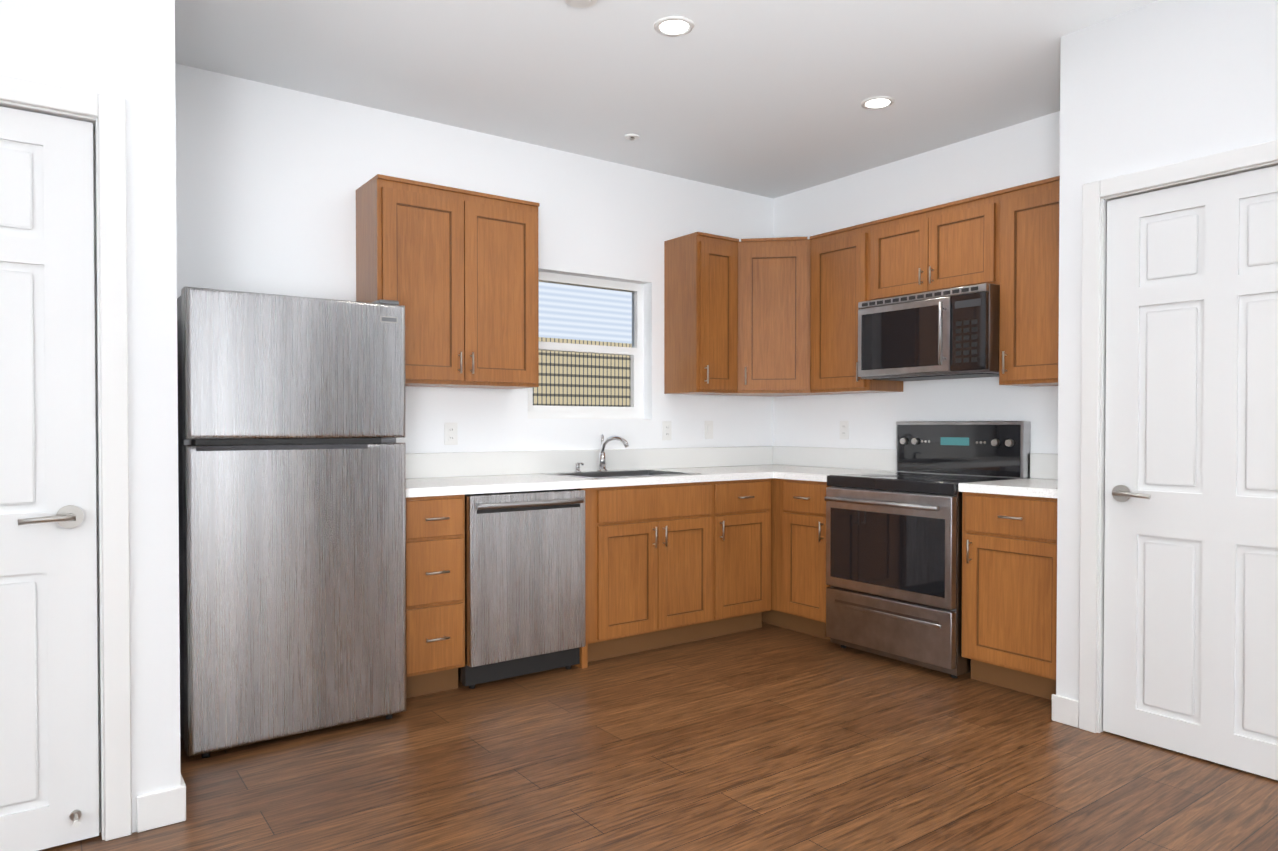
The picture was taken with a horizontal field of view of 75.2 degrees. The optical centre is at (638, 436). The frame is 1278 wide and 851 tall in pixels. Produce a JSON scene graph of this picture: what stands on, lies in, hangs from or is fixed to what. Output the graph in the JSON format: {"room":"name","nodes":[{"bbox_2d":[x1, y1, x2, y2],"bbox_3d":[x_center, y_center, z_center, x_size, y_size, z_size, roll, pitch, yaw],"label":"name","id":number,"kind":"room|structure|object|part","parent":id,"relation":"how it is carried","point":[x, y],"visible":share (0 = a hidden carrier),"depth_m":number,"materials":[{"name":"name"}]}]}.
{"room":"kitchen","nodes":[
{"label":"kitchen","id":0,"kind":"room"},
{"bbox_2d":[0,0,180,832],"bbox_3d":[-2.731,-0.199,1.531,3.295,2.710,0.120,-1,1,-36],"label":"wall","id":1,"kind":"structure","parent":0,"point":[125,49],"depth_m":2.39,"materials":[{"name":"white paint"}]},
{"bbox_2d":[0,106,98,850],"bbox_3d":[-1.834,0.129,2.115,0.755,2.022,0.105,-1,1,-36],"label":"door","id":2,"kind":"structure","parent":1,"relation":"in","point":[49,783],"depth_m":2.29,"materials":[{"name":"white paint"}]},
{"bbox_2d":[0,74,131,840],"bbox_3d":[-1.865,0.095,2.157,0.910,2.106,0.136,-1,1,-36],"label":"door frame","id":3,"kind":"structure","parent":1,"relation":"attached to","point":[105,115],"depth_m":2.35,"materials":[{"name":"white paint"}]},
{"bbox_2d":[137,775,185,832],"bbox_3d":[-2.781,1.102,1.628,3.308,0.105,0.333,-1,1,-36],"label":"baseboard","id":4,"kind":"structure","parent":1,"relation":"attached to","point":[161,808],"depth_m":2.43,"materials":[{"name":"white paint"}]},
{"bbox_2d":[175,63,773,452],"bbox_3d":[-1.962,-0.227,3.620,7.300,2.710,0.150,-1,1,-36],"label":"wall","id":5,"kind":"structure","parent":0,"point":[271,180],"depth_m":4.19,"materials":[{"name":"white paint"}]},
{"bbox_2d":[356,174,539,388],"bbox_3d":[-0.915,-0.714,4.063,0.822,0.928,0.355,-1,1,-36],"label":"upper cabinet","id":6,"kind":"object","parent":5,"relation":"attached to","point":[453,271],"visible":0.94,"depth_m":3.92,"materials":[{"name":"brown wood"}]},
{"bbox_2d":[444,423,457,444],"bbox_3d":[-0.964,-0.015,4.254,0.072,0.115,0.007,-1,1,-36],"label":"electrical outlet","id":7,"kind":"object","parent":5,"relation":"attached to","point":[450,433],"visible":1,"depth_m":4.25,"materials":[{"name":"white plastic"}]},
{"bbox_2d":[528,271,642,418],"bbox_3d":[-0.331,-0.516,4.854,0.845,0.825,0.065,-1,1,-36],"label":"window","id":8,"kind":"structure","parent":5,"relation":"in","point":[590,348],"depth_m":4.88,"materials":[{"name":"glass"}]},
{"bbox_2d":[662,421,670,439],"bbox_3d":[0.171,-0.037,5.082,0.072,0.115,0.007,-1,1,-36],"label":"electrical outlet","id":9,"kind":"object","parent":5,"relation":"attached to","point":[666,430],"visible":1,"depth_m":5.08,"materials":[{"name":"white plastic"}]},
{"bbox_2d":[664,232,738,394],"bbox_3d":[0.390,-0.727,5.015,0.324,0.928,0.355,-1,1,-36],"label":"upper cabinet","id":10,"kind":"object","parent":5,"relation":"attached to","point":[700,306],"visible":1,"depth_m":4.91,"materials":[{"name":"brown wood"}]},
{"bbox_2d":[705,421,712,438],"bbox_3d":[0.446,-0.044,5.282,0.072,0.115,0.009,-1,1,-36],"label":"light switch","id":11,"kind":"object","parent":5,"relation":"attached to","point":[708,429],"visible":1,"depth_m":5.28,"materials":[{"name":"white plastic"}]},
{"bbox_2d":[713,237,832,396],"bbox_3d":[0.841,-0.729,5.188,0.611,0.928,0.608,-1,1,-36],"label":"upper cabinet","id":12,"kind":"object","parent":5,"relation":"attached to","point":[774,324],"visible":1,"depth_m":4.97,"materials":[{"name":"brown wood"}]},
{"bbox_2d":[38,622,1277,850],"bbox_3d":[0.145,1.217,0.751,7.300,0.100,7.300,-1,1,-36],"label":"floor","id":13,"kind":"structure","parent":0,"point":[768,738],"depth_m":2.81,"materials":[{"name":"brown wood"}]},
{"bbox_2d":[177,286,406,757],"bbox_3d":[-1.466,0.293,3.397,0.782,1.676,0.747,-1,1,-36],"label":"refrigerator","id":14,"kind":"object","parent":13,"relation":"on","point":[292,513],"visible":0.96,"depth_m":3.06,"materials":[{"name":"metal"}]},
{"bbox_2d":[406,494,464,697],"bbox_3d":[-1.050,0.688,3.795,0.295,0.876,0.660,-1,1,-36],"label":"base cabinet","id":15,"kind":"object","parent":13,"relation":"on","point":[435,593],"visible":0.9,"depth_m":3.56,"materials":[{"name":"brown wood"}]},
{"bbox_2d":[458,488,587,688],"bbox_3d":[-0.662,0.684,4.059,0.635,0.876,0.690,-1,1,-36],"label":"dishwasher","id":16,"kind":"object","parent":13,"relation":"on","point":[524,582],"depth_m":3.79,"materials":[{"name":"metal"}]},
{"bbox_3d":[-0.443,0.681,4.270,0.034,0.876,0.608,-1,1,-36],"label":"dishwasher end panel","id":17,"kind":"part","parent":16,"relation":"part of","materials":[{"name":"silver metal"}]},
{"bbox_2d":[587,482,711,661],"bbox_3d":[-0.094,0.678,4.492,0.792,0.876,0.660,-1,1,-36],"label":"base cabinet","id":18,"kind":"object","parent":13,"relation":"on","point":[649,567],"visible":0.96,"depth_m":4.24,"materials":[{"name":"brown wood"}]},
{"bbox_2d":[702,478,770,638],"bbox_3d":[0.411,0.673,4.861,0.458,0.876,0.660,-1,1,-36],"label":"base cabinet","id":19,"kind":"object","parent":13,"relation":"on","point":[741,558],"visible":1,"depth_m":4.62,"materials":[{"name":"brown wood"}]},
{"bbox_2d":[762,478,830,639],"bbox_3d":[0.949,0.671,5.018,0.660,0.876,1.040,-1,1,-36],"label":"base cabinet","id":20,"kind":"object","parent":13,"relation":"on","point":[799,586],"visible":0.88,"depth_m":4.62,"materials":[{"name":"brown wood"}]},
{"bbox_2d":[406,446,773,497],"bbox_3d":[-0.040,0.236,4.536,2.818,0.319,0.644,-1,1,-36],"label":"countertop","id":21,"kind":"structure","parent":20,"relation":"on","point":[444,474],"depth_m":4.46,"materials":[{"name":"white stone"}]},
{"bbox_2d":[574,462,583,471],"bbox_3d":[-0.331,0.167,4.596,0.039,0.058,0.077,-1,1,-36],"label":"soap dispenser","id":22,"kind":"object","parent":21,"relation":"on","point":[577,466],"visible":1,"depth_m":4.60,"materials":[{"name":"silver metal"}]},
{"bbox_2d":[597,434,628,470],"bbox_3d":[-0.154,0.091,4.674,0.111,0.208,0.202,-1,1,-36],"label":"faucet","id":23,"kind":"object","parent":21,"relation":"on","point":[602,460],"visible":1,"depth_m":4.69,"materials":[{"name":"silver metal"}]},
{"bbox_2d":[774,446,895,481],"bbox_3d":[1.139,0.155,4.751,0.658,0.163,0.397,-1,1,-36],"label":"countertop","id":24,"kind":"structure","parent":20,"relation":"on","point":[793,463],"depth_m":5.04,"materials":[{"name":"white stone"}]},
{"bbox_2d":[824,421,1030,677],"bbox_3d":[1.453,0.519,4.264,0.722,1.200,0.756,-1,1,-36],"label":"range","id":25,"kind":"object","parent":13,"relation":"on","point":[894,561],"visible":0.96,"depth_m":4.12,"materials":[{"name":"metal"}]},
{"bbox_2d":[962,492,1056,699],"bbox_3d":[1.860,0.688,3.768,0.660,0.876,0.515,-1,1,-36],"label":"base cabinet","id":26,"kind":"object","parent":13,"relation":"on","point":[1009,591],"visible":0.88,"depth_m":3.62,"materials":[{"name":"brown wood"}]},
{"bbox_2d":[958,453,1057,497],"bbox_3d":[1.869,0.168,3.770,0.636,0.163,0.517,-1,1,-36],"label":"countertop","id":27,"kind":"structure","parent":26,"relation":"on","point":[1043,480],"depth_m":3.77,"materials":[{"name":"white stone"}]},
{"bbox_2d":[175,0,1156,198],"bbox_3d":[0.145,-1.603,0.714,7.300,0.120,7.300,-1,1,-36],"label":"ceiling","id":28,"kind":"structure","parent":0,"point":[765,98],"depth_m":3.56,"materials":[{"name":"white paint"}]},
{"bbox_2d":[565,0,596,7],"bbox_3d":[-0.206,-1.555,2.928,0.130,0.036,0.130,-1,1,-36],"label":"smoke detector","id":29,"kind":"object","parent":28,"relation":"attached to","point":[581,3],"visible":1,"depth_m":2.94,"materials":[{"name":"white plastic"}]},
{"bbox_2d":[625,133,639,140],"bbox_3d":[-0.036,-1.581,4.393,0.080,0.022,0.080,-1,1,-36],"label":"sprinkler head","id":30,"kind":"object","parent":28,"relation":"in","point":[632,137],"visible":0.96,"depth_m":4.38,"materials":[{"name":"white plastic"}]},
{"bbox_2d":[654,16,693,36],"bbox_3d":[0.135,-1.573,3.183,0.156,0.006,0.156,-1,1,-36],"label":"recessed light","id":31,"kind":"object","parent":28,"relation":"in","point":[673,26],"visible":1,"depth_m":3.17,"materials":[{"name":"white plastic"}]},
{"bbox_2d":[861,96,894,109],"bbox_3d":[1.132,-1.583,3.935,0.156,0.006,0.156,-1,1,-36],"label":"recessed light","id":32,"kind":"object","parent":28,"relation":"in","point":[877,102],"visible":1,"depth_m":3.93,"materials":[{"name":"white plastic"}]},
{"bbox_2d":[773,111,1059,453],"bbox_3d":[3.077,-0.216,2.779,0.150,2.710,7.150,-1,1,-36],"label":"wall","id":33,"kind":"structure","parent":0,"point":[1025,152],"depth_m":4.68,"materials":[{"name":"white paint"}]},
{"bbox_2d":[840,421,848,438],"bbox_3d":[1.267,-0.042,5.128,0.007,0.115,0.072,-1,1,-36],"label":"electrical outlet","id":34,"kind":"object","parent":33,"relation":"attached to","point":[844,429],"visible":1,"depth_m":5.12,"materials":[{"name":"white plastic"}]},
{"bbox_2d":[810,222,902,393],"bbox_3d":[1.252,-0.725,4.842,0.355,0.928,0.432,-1,1,-36],"label":"upper cabinet","id":35,"kind":"object","parent":33,"relation":"attached to","point":[840,274],"visible":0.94,"depth_m":4.76,"materials":[{"name":"brown wood"}]},
{"bbox_2d":[869,191,999,299],"bbox_3d":[1.605,-0.959,4.355,0.355,0.447,0.762,-1,1,-36],"label":"upper cabinet","id":36,"kind":"object","parent":33,"relation":"attached to","point":[954,244],"visible":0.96,"depth_m":4.23,"materials":[{"name":"brown wood"}]},
{"bbox_2d":[858,283,999,380],"bbox_3d":[1.560,-0.522,4.329,0.465,0.424,0.758,-1,1,-36],"label":"over-the-range microwave","id":37,"kind":"object","parent":36,"relation":"attached to","point":[951,333],"visible":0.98,"depth_m":4.16,"materials":[{"name":"metal"}]},
{"bbox_2d":[999,176,1059,386],"bbox_3d":[1.982,-0.711,3.841,0.355,0.928,0.518,-1,1,-36],"label":"upper cabinet","id":38,"kind":"object","parent":33,"relation":"attached to","point":[1029,294],"visible":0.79,"depth_m":3.85,"materials":[{"name":"brown wood"}]},
{"bbox_2d":[1056,0,1277,700],"bbox_3d":[3.349,-0.200,1.630,0.765,2.710,4.672,-1,1,-36],"label":"wall","id":39,"kind":"structure","parent":0,"point":[1157,83],"depth_m":3.06,"materials":[{"name":"white paint"}]},
{"bbox_2d":[1051,694,1078,727],"bbox_3d":[3.031,1.105,1.423,0.013,0.105,4.685,-1,1,-36],"label":"baseboard","id":40,"kind":"structure","parent":39,"relation":"attached to","point":[1065,710],"depth_m":3.27,"materials":[{"name":"white paint"}]},
{"bbox_2d":[1079,140,1277,732],"bbox_3d":[2.030,0.085,2.882,0.136,2.106,0.910,-1,1,-36],"label":"door frame","id":41,"kind":"structure","parent":39,"relation":"attached to","point":[1097,196],"depth_m":3.17,"materials":[{"name":"white paint"}]},
{"bbox_2d":[1103,165,1277,779],"bbox_3d":[1.992,0.119,2.855,0.093,2.022,0.755,-1,1,-36],"label":"door","id":42,"kind":"structure","parent":39,"relation":"in","point":[1191,560],"depth_m":2.93,"materials":[{"name":"white paint"}]}
]}

